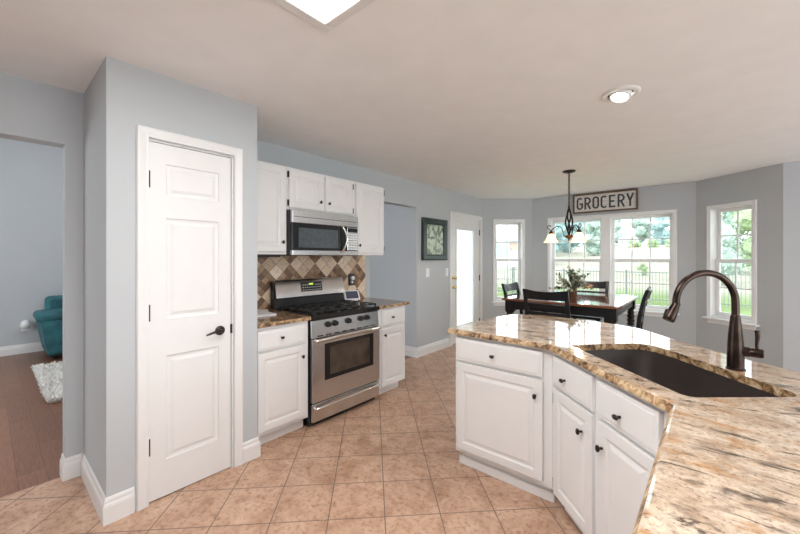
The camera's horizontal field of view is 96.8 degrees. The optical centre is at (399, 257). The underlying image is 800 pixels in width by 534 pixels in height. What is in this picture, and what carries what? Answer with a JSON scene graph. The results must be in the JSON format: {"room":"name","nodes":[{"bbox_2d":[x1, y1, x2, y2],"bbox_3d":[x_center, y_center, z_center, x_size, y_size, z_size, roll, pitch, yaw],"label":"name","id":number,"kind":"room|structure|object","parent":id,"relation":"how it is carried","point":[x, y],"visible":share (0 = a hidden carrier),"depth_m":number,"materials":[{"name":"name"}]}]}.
{"room":"kitchen","nodes":[
{"label":"kitchen","id":0,"kind":"room"},
{"bbox_2d":[0,138,62,346],"bbox_3d":[-5.237,-0.462,5.522,0.140,3.700,6.500,0,0,41],"label":"wall","id":1,"kind":"structure","parent":0,"point":[31,174],"depth_m":5.19,"materials":[{"name":"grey paint"}]},
{"bbox_3d":[-5.451,1.008,5.159,0.008,0.120,0.080,0,0,41],"label":"outlet","id":2,"kind":"object","parent":1,"relation":"attached to","visible":0},
{"bbox_2d":[20,320,29,327],"bbox_3d":[-5.408,0.959,5.122,0.108,0.113,0.098,0,0,41],"label":"air freshener","id":3,"kind":"object","parent":2,"relation":"attached to","point":[25,323],"visible":1,"depth_m":5.09,"materials":[{"name":"white plastic"}]},
{"bbox_2d":[84,56,256,509],"bbox_3d":[-1.516,0.168,2.381,0.660,2.440,0.825,0,0,41],"label":"wall","id":4,"kind":"structure","parent":0,"point":[120,96],"depth_m":1.96,"materials":[{"name":"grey paint"}]},
{"bbox_2d":[60,452,134,526],"bbox_3d":[-1.814,1.321,2.096,0.798,0.135,0.136,0,0,33],"label":"baseboard","id":5,"kind":"structure","parent":4,"relation":"attached to","point":[110,509],"depth_m":1.93,"materials":[{"name":"white paint"}]},
{"bbox_2d":[136,124,242,510],"bbox_3d":[-1.275,0.329,2.188,0.158,2.118,0.590,0,0,41],"label":"door","id":6,"kind":"structure","parent":4,"relation":"in","point":[184,196],"depth_m":2.14,"materials":[{"name":"white paint"}]},
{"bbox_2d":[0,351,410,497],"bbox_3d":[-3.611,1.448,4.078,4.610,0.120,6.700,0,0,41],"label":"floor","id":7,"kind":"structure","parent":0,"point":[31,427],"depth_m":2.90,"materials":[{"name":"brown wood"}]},
{"bbox_2d":[31,361,62,402],"bbox_3d":[-3.279,1.363,4.687,1.729,0.049,2.150,0,0,41],"label":"rug","id":8,"kind":"object","parent":7,"relation":"on","point":[49,377],"visible":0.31,"depth_m":3.92,"materials":[{"name":"white carpet"}]},
{"bbox_2d":[33,295,62,358],"bbox_3d":[-4.316,0.928,5.707,0.860,0.920,2.199,0,0,41],"label":"sofa","id":9,"kind":"object","parent":7,"relation":"on","point":[49,321],"visible":0.3,"depth_m":4.77,"materials":[{"name":"teal fabric"}]},
{"bbox_2d":[0,72,481,457],"bbox_3d":[-1.310,-0.462,3.221,0.120,3.700,8.390,0,0,41],"label":"wall","id":10,"kind":"structure","parent":0,"point":[31,111],"depth_m":2.27,"materials":[{"name":"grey paint"}]},
{"bbox_2d":[0,338,449,357],"bbox_3d":[-3.241,1.321,4.298,4.486,0.135,7.115,0,0,41],"label":"baseboard","id":11,"kind":"structure","parent":10,"relation":"attached to","point":[414,352],"depth_m":5.11,"materials":[{"name":"white paint"}]},
{"bbox_2d":[257,160,285,254],"bbox_3d":[-1.214,-0.401,2.950,0.376,0.748,0.430,0,0,41],"label":"upper cabinet","id":12,"kind":"object","parent":10,"relation":"attached to","point":[271,178],"visible":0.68,"depth_m":2.90,"materials":[{"name":"white paint"}]},
{"bbox_2d":[257,254,279,256],"bbox_3d":[-1.235,-0.016,2.986,0.200,0.022,0.390,0,0,41],"label":"light","id":13,"kind":"object","parent":12,"relation":"attached to","point":[258,255],"visible":0.49,"depth_m":2.98,"materials":[{"name":"black plastic"}]},
{"bbox_2d":[257,255,364,309],"bbox_3d":[-0.953,0.221,3.541,0.008,0.505,1.669,0,0,41],"label":"backsplash","id":14,"kind":"structure","parent":10,"relation":"attached to","point":[269,269],"depth_m":3.55,"materials":[{"name":"tile"}]},
{"bbox_2d":[286,167,353,215],"bbox_3d":[-0.827,-0.595,3.401,0.376,0.361,0.755,0,0,41],"label":"upper cabinet","id":15,"kind":"object","parent":10,"relation":"attached to","point":[305,190],"visible":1,"depth_m":3.25,"materials":[{"name":"white paint"}]},
{"bbox_2d":[280,209,357,255],"bbox_3d":[-0.792,-0.212,3.372,0.461,0.390,0.749,0,0,41],"label":"microwave","id":16,"kind":"object","parent":15,"relation":"attached to","point":[308,233],"visible":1,"depth_m":3.19,"materials":[{"name":"silver metal"}]},
{"bbox_2d":[348,274,353,285],"bbox_3d":[-0.551,0.248,3.999,0.006,0.132,0.086,0,0,41],"label":"outlet","id":17,"kind":"object","parent":10,"relation":"attached to","point":[349,275],"visible":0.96,"depth_m":3.98,"materials":[{"name":"black plastic"}]},
{"bbox_2d":[353,181,384,254],"bbox_3d":[-0.435,-0.401,3.859,0.376,0.748,0.446,0,0,41],"label":"upper cabinet","id":18,"kind":"object","parent":10,"relation":"attached to","point":[368,200],"visible":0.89,"depth_m":3.75,"materials":[{"name":"white paint"}]},
{"bbox_2d":[421,217,447,259],"bbox_3d":[0.518,-0.266,5.223,0.050,0.607,0.614,0,0,41],"label":"framed picture","id":19,"kind":"object","parent":10,"relation":"attached to","point":[434,239],"visible":1,"depth_m":5.20},
{"bbox_2d":[427,224,442,253],"bbox_3d":[0.509,-0.261,5.232,0.020,0.427,0.422,0,0,41],"label":"print","id":20,"kind":"object","parent":19,"relation":"attached to","point":[434,233],"depth_m":5.22},
{"bbox_2d":[457,230,472,324],"bbox_3d":[1.077,0.328,5.966,0.006,1.567,0.565,0,0,41],"label":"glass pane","id":21,"kind":"object","parent":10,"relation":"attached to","point":[464,238],"depth_m":5.98,"materials":[{"name":"white glass"}]},
{"bbox_2d":[449,211,481,345],"bbox_3d":[1.092,0.330,5.985,0.176,2.117,1.065,0,0,41],"label":"door","id":22,"kind":"structure","parent":10,"relation":"in","point":[465,247],"depth_m":5.97,"materials":[{"name":"white paint"}]},
{"bbox_2d":[243,437,260,463],"bbox_3d":[-1.051,1.321,2.466,0.096,0.135,0.124,0,0,41],"label":"baseboard","id":23,"kind":"structure","parent":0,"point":[251,448],"depth_m":2.44,"materials":[{"name":"white paint"}]},
{"bbox_2d":[0,343,582,533],"bbox_3d":[1.413,1.448,1.489,6.390,0.120,9.300,0,0,41],"label":"floor","id":24,"kind":"structure","parent":0,"point":[389,463],"depth_m":2.11,"materials":[{"name":"tile"}]},
{"bbox_2d":[257,321,307,443],"bbox_3d":[-1.094,0.946,2.869,0.636,0.884,0.452,0,0,41],"label":"base cabinet","id":25,"kind":"object","parent":24,"relation":"on","point":[282,350],"visible":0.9,"depth_m":2.68,"materials":[{"name":"white paint"}]},
{"bbox_2d":[257,309,310,328],"bbox_3d":[-1.105,0.487,2.880,0.634,0.031,0.466,0,0,41],"label":"countertop","id":26,"kind":"structure","parent":25,"relation":"on","point":[281,318],"depth_m":2.75,"materials":[{"name":"orange stone"}]},
{"bbox_2d":[257,309,275,316],"bbox_3d":[-1.227,0.466,2.965,0.244,0.010,0.364,0,0,-43],"label":"magazine","id":27,"kind":"object","parent":26,"relation":"on","point":[270,313],"visible":0.32,"depth_m":2.88,"materials":[{"name":"white paper"}]},
{"bbox_2d":[257,309,268,314],"bbox_3d":[-1.191,0.458,2.961,0.174,0.004,0.304,0,0,-21],"label":"magazine","id":28,"kind":"object","parent":27,"relation":"on","point":[263,311],"visible":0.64,"depth_m":2.95,"materials":[{"name":"white paper"}]},
{"bbox_2d":[270,276,381,426],"bbox_3d":[-0.665,0.795,3.326,0.674,1.186,0.809,0,0,41],"label":"range","id":29,"kind":"object","parent":24,"relation":"on","point":[344,335],"visible":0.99,"depth_m":3.18,"materials":[{"name":"silver metal"}]},
{"bbox_2d":[272,276,344,298],"bbox_3d":[-0.882,0.289,3.518,0.086,0.174,0.795,0,0,41],"label":"control panel","id":30,"kind":"object","parent":29,"relation":"attached to","point":[319,287],"depth_m":3.46,"materials":[{"name":"metal"}]},
{"bbox_2d":[278,302,378,320],"bbox_3d":[-0.653,0.491,3.327,0.532,0.042,0.782,0,0,41],"label":"cooktop","id":31,"kind":"object","parent":29,"relation":"in","point":[334,314],"depth_m":3.18,"materials":[{"name":"black metal"}]},
{"bbox_2d":[378,305,404,394],"bbox_3d":[-0.286,0.946,3.814,0.636,0.884,0.407,0,0,41],"label":"base cabinet","id":32,"kind":"object","parent":24,"relation":"on","point":[391,320],"visible":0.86,"depth_m":3.62,"materials":[{"name":"white paint"}]},
{"bbox_2d":[358,297,409,308],"bbox_3d":[-0.284,0.487,3.839,0.634,0.031,0.465,0,0,41],"label":"countertop","id":33,"kind":"structure","parent":32,"relation":"on","point":[382,303],"depth_m":3.74,"materials":[{"name":"orange stone"}]},
{"bbox_2d":[344,290,359,300],"bbox_3d":[-0.531,0.417,3.906,0.176,0.109,0.078,0,0,-27],"label":"smart display","id":34,"kind":"object","parent":33,"relation":"on","point":[354,295],"visible":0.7,"depth_m":3.90,"materials":[{"name":"white plastic"}]},
{"bbox_2d":[455,335,554,502],"bbox_3d":[0.773,0.947,2.368,0.624,0.882,0.601,0,0,41],"label":"base cabinet","id":35,"kind":"object","parent":24,"relation":"on","point":[504,390],"visible":0.98,"depth_m":2.13,"materials":[{"name":"white paint"}]},
{"bbox_2d":[501,282,523,313],"bbox_3d":[1.583,0.854,4.378,0.545,1.068,0.440,0,0,41],"label":"dining chair","id":36,"kind":"object","parent":24,"relation":"on","point":[512,286],"visible":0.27,"depth_m":4.56,"materials":[{"name":"black paint"}]},
{"bbox_2d":[523,289,570,317],"bbox_3d":[1.590,0.854,3.701,0.440,1.068,0.545,0,0,41],"label":"dining chair","id":37,"kind":"object","parent":24,"relation":"on","point":[527,294],"visible":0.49,"depth_m":3.50,"materials":[{"name":"black paint"}]},
{"bbox_2d":[502,290,638,325],"bbox_3d":[2.087,0.931,4.304,1.194,0.914,1.345,0,0,41],"label":"dining table","id":38,"kind":"object","parent":24,"relation":"on","point":[608,306],"visible":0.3,"depth_m":3.92,"materials":[{"name":"brown wood"}]},
{"bbox_2d":[548,267,593,297],"bbox_3d":[2.017,0.280,4.160,0.465,0.386,0.421,0,0,41],"label":"flower arrangement","id":39,"kind":"object","parent":38,"relation":"on","point":[574,279],"visible":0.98,"depth_m":4.12,"materials":[{"name":"green plant"}]},
{"bbox_2d":[571,281,608,322],"bbox_3d":[2.509,0.854,4.769,0.440,1.068,0.545,0,0,41],"label":"dining chair","id":40,"kind":"object","parent":24,"relation":"on","point":[605,284],"visible":0.23,"depth_m":4.82,"materials":[{"name":"black paint"}]},
{"bbox_2d":[552,352,667,533],"bbox_3d":[1.162,0.947,1.609,0.671,0.882,0.778,0,0,-4],"label":"base cabinet","id":41,"kind":"object","parent":24,"relation":"on","point":[606,438],"visible":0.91,"depth_m":1.54,"materials":[{"name":"white paint"}]},
{"bbox_2d":[447,314,799,533],"bbox_3d":[0.347,0.490,0.811,2.114,0.032,4.309,0,0,41],"label":"countertop","id":42,"kind":"structure","parent":41,"relation":"on","point":[722,465],"depth_m":0.95,"materials":[{"name":"beige stone"}]},
{"bbox_2d":[585,349,778,397],"bbox_3d":[1.175,0.610,1.574,0.487,0.206,0.810,0,0,-4],"label":"sink","id":43,"kind":"object","parent":42,"relation":"in","point":[681,377],"visible":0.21,"depth_m":1.77,"materials":[{"name":"metal"}]},
{"bbox_2d":[662,270,763,371],"bbox_3d":[1.307,0.262,1.487,0.374,0.422,0.104,0,0,0],"label":"faucet","id":44,"kind":"object","parent":42,"relation":"on","point":[736,353],"visible":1,"depth_m":1.49,"materials":[{"name":"brown metal"}]},
{"bbox_2d":[616,287,651,328],"bbox_3d":[2.388,0.854,3.829,0.545,1.068,0.440,0,0,38],"label":"dining chair","id":45,"kind":"object","parent":24,"relation":"on","point":[640,317],"visible":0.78,"depth_m":3.55,"materials":[{"name":"black paint"}]},
{"bbox_2d":[370,204,409,345],"bbox_3d":[-1.466,-0.462,6.476,4.350,3.700,0.147,0,0,41],"label":"wall","id":46,"kind":"structure","parent":0,"point":[389,271],"depth_m":5.19,"materials":[{"name":"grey paint"}]},
{"bbox_2d":[0,0,799,198],"bbox_3d":[1.481,-1.127,1.523,6.330,0.150,9.160,0,0,41],"label":"ceiling","id":47,"kind":"structure","parent":0,"point":[482,99],"depth_m":2.02,"materials":[{"name":"paint"}]},
{"bbox_2d":[273,0,375,32],"bbox_3d":[-0.272,-1.046,0.786,1.220,0.012,1.220,0,0,41],"label":"recessed light","id":48,"kind":"object","parent":47,"relation":"in","point":[325,15],"visible":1,"depth_m":1.49,"materials":[{"name":"white paint"}]},
{"bbox_2d":[289,0,357,22],"bbox_3d":[-0.272,-1.048,0.786,1.130,0.005,1.130,0,0,41],"label":"diffuser","id":49,"kind":"object","parent":48,"relation":"attached to","point":[320,11],"depth_m":1.49,"materials":[{"name":"white plastic"}]},
{"bbox_2d":[543,170,586,242],"bbox_3d":[2.043,-0.620,4.271,0.524,0.864,0.496,0,0,0],"label":"chandelier","id":50,"kind":"object","parent":47,"relation":"hanging from","point":[578,237],"visible":1,"depth_m":4.30,"materials":[{"name":"brown metal"}]},
{"bbox_2d":[601,85,640,102],"bbox_3d":[1.412,-1.040,2.273,0.216,0.067,0.216,0,0,41],"label":"recessed light","id":51,"kind":"object","parent":47,"relation":"in","point":[620,94],"visible":1,"depth_m":2.24,"materials":[{"name":"white paint"}]},
{"bbox_2d":[482,199,531,319],"bbox_3d":[1.915,0.168,6.450,0.904,2.440,0.160,0,0,0],"label":"wall","id":52,"kind":"structure","parent":0,"point":[492,209],"depth_m":6.37,"materials":[{"name":"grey paint"}]},
{"bbox_2d":[491,219,524,305],"bbox_3d":[1.952,0.088,6.418,0.633,1.550,0.205,0,0,0],"label":"window","id":53,"kind":"structure","parent":52,"relation":"in","point":[497,301],"depth_m":6.36,"materials":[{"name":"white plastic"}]},
{"bbox_2d":[532,181,695,345],"bbox_3d":[3.279,0.168,5.696,2.265,2.440,0.160,0,0,41],"label":"wall","id":54,"kind":"structure","parent":0,"point":[681,197],"depth_m":5.14,"materials":[{"name":"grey paint"}]},
{"bbox_2d":[573,188,637,213],"bbox_3d":[3.222,-0.880,5.610,0.904,0.313,0.044,0,0,41],"label":"wall sign","id":55,"kind":"object","parent":54,"relation":"attached to","point":[627,199],"visible":1,"depth_m":5.58,"materials":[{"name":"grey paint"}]},
{"bbox_2d":[548,209,679,316],"bbox_3d":[3.284,0.088,5.649,1.840,1.550,0.205,0,0,41],"label":"window","id":56,"kind":"structure","parent":54,"relation":"in","point":[607,260],"depth_m":5.57,"materials":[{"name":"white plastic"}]},
{"bbox_2d":[696,163,782,367],"bbox_3d":[4.252,0.168,4.436,0.160,2.440,0.970,0,0,-10],"label":"wall","id":57,"kind":"structure","parent":0,"point":[764,184],"depth_m":4.16,"materials":[{"name":"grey paint"}]},
{"bbox_2d":[702,199,759,329],"bbox_3d":[4.211,0.088,4.478,0.205,1.550,0.632,0,0,-10],"label":"window","id":58,"kind":"structure","parent":57,"relation":"in","point":[715,235],"depth_m":4.62,"materials":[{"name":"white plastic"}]},
{"bbox_2d":[783,161,799,372],"bbox_3d":[5.309,0.168,3.150,2.630,2.440,0.160,0,0,41],"label":"wall","id":59,"kind":"structure","parent":0,"point":[791,170],"depth_m":3.90,"materials":[{"name":"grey paint"}]},
{"label":"outside","id":60,"kind":"structure","parent":0,"visible":0},
{"bbox_2d":[459,244,750,319],"bbox_3d":[74.105,-2.179,72.741,138.000,8.026,193.100,0,0,41],"label":"ground","id":61,"kind":"structure","parent":60,"point":[621,252],"depth_m":26.42,"materials":[{"name":"green plant"}]},
{"bbox_2d":[500,269,511,291],"bbox_3d":[4.646,1.188,18.400,2.390,1.400,0.060,0,0,41],"label":"fence panel","id":62,"kind":"object","parent":61,"relation":"on","point":[500,269],"visible":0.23,"depth_m":17.73,"materials":[{"name":"black metal"}]},
{"bbox_2d":[496,229,517,266],"bbox_3d":[11.845,-0.839,39.757,9.700,4.600,7.700,0,0,21],"label":"house","id":63,"kind":"structure","parent":61,"relation":"on","point":[511,233],"depth_m":36.50,"materials":[{"name":"white"}]},
{"bbox_2d":[512,267,562,293],"bbox_3d":[6.469,1.188,16.840,2.390,1.400,0.060,0,0,41],"label":"fence panel","id":64,"kind":"object","parent":61,"relation":"on","point":[512,267],"visible":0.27,"depth_m":16.24,"materials":[{"name":"black metal"}]},
{"bbox_2d":[556,223,570,252],"bbox_3d":[22.583,-4.463,53.446,5.292,8.854,5.243,0,0,-26],"label":"tree","id":65,"kind":"object","parent":61,"relation":"on","point":[559,236],"visible":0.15,"depth_m":52.28,"materials":[{"name":"green plant"}]},
{"bbox_2d":[556,222,587,252],"bbox_3d":[28.622,-5.507,60.306,5.925,10.435,6.988,0,0,4],"label":"tree","id":66,"kind":"object","parent":61,"relation":"on","point":[572,245],"visible":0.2,"depth_m":58.67,"materials":[{"name":"green plant"}]},
{"bbox_2d":[580,221,599,255],"bbox_3d":[27.373,-4.214,49.954,4.203,8.505,4.448,0,0,27],"label":"tree","id":67,"kind":"object","parent":61,"relation":"on","point":[592,247],"visible":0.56,"depth_m":49.08,"materials":[{"name":"green plant"}]},
{"bbox_2d":[563,268,620,290],"bbox_3d":[8.293,1.188,15.279,2.390,1.400,0.060,0,0,41],"label":"fence panel","id":68,"kind":"object","parent":61,"relation":"on","point":[564,270],"visible":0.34,"depth_m":15.53,"materials":[{"name":"black metal"}]},
{"bbox_2d":[615,220,626,245],"bbox_3d":[87.365,-10.898,143.894,11.048,12.602,11.684,0,0,41],"label":"tree","id":69,"kind":"object","parent":61,"relation":"on","point":[618,226],"visible":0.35,"depth_m":140.84,"materials":[{"name":"green plant"}]},
{"bbox_2d":[618,235,638,245],"bbox_3d":[81.395,-5.758,126.589,6.700,4.400,5.700,0,0,33],"label":"house","id":70,"kind":"structure","parent":61,"relation":"on","point":[620,242],"depth_m":125.25,"materials":[{"name":"white"}]},
{"bbox_2d":[626,240,641,247],"bbox_3d":[57.254,-3.307,86.774,3.192,3.131,3.289,0,0,41],"label":"bush","id":71,"kind":"object","parent":61,"relation":"on","point":[635,244],"visible":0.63,"depth_m":86.38,"materials":[{"name":"green plant"}]},
{"bbox_2d":[628,218,653,244],"bbox_3d":[103.330,-13.042,151.266,10.318,18.246,12.880,0,0,41],"label":"tree","id":72,"kind":"object","parent":61,"relation":"on","point":[642,226],"visible":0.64,"depth_m":148.66,"materials":[{"name":"green plant"}]},
{"bbox_2d":[637,262,648,274],"bbox_3d":[16.886,0.883,24.781,0.841,1.117,0.634,0,0,41],"label":"bush","id":73,"kind":"object","parent":61,"relation":"on","point":[643,267],"visible":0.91,"depth_m":24.66,"materials":[{"name":"green plant"}]},
{"bbox_2d":[625,270,668,302],"bbox_3d":[10.116,1.188,13.718,2.390,1.400,0.060,0,0,41],"label":"fence panel","id":74,"kind":"object","parent":61,"relation":"on","point":[642,272],"visible":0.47,"depth_m":14.00,"materials":[{"name":"black metal"}]},
{"bbox_2d":[646,237,658,247],"bbox_3d":[58.222,-3.297,81.749,2.865,3.023,2.948,0,0,41],"label":"bush","id":75,"kind":"object","parent":61,"relation":"on","point":[654,243],"visible":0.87,"depth_m":81.12,"materials":[{"name":"green plant"}]},
{"bbox_2d":[649,217,669,244],"bbox_3d":[99.787,-11.892,134.609,9.598,16.322,9.755,0,0,41],"label":"tree","id":76,"kind":"object","parent":61,"relation":"on","point":[659,225],"visible":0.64,"depth_m":134.07,"materials":[{"name":"green plant"}]},
{"bbox_2d":[665,239,669,246],"bbox_3d":[63.150,-3.289,82.704,2.678,3.258,2.774,0,0,41],"label":"bush","id":77,"kind":"object","parent":61,"relation":"on","point":[667,242],"visible":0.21,"depth_m":82.39,"materials":[{"name":"green plant"}]},
{"bbox_2d":[721,211,750,283],"bbox_3d":[17.132,-1.812,19.587,3.410,6.883,3.462,0,0,41],"label":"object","id":78,"kind":"object","parent":61,"relation":"on","point":[729,250],"visible":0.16,"depth_m":18.40,"materials":[{"name":"green plant"}]},
{"bbox_2d":[722,273,750,307],"bbox_3d":[11.939,1.188,12.158,2.390,1.400,0.060,0,0,41],"label":"fence panel","id":79,"kind":"object","parent":61,"relation":"on","point":[728,274],"visible":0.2,"depth_m":12.27,"materials":[{"name":"black metal"}]},
{"bbox_2d":[730,209,750,271],"bbox_3d":[23.622,-2.382,23.543,5.085,7.182,4.300,0,0,41],"label":"tree","id":80,"kind":"object","parent":61,"relation":"on","point":[745,221],"visible":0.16,"depth_m":23.13,"materials":[{"name":"green plant"}]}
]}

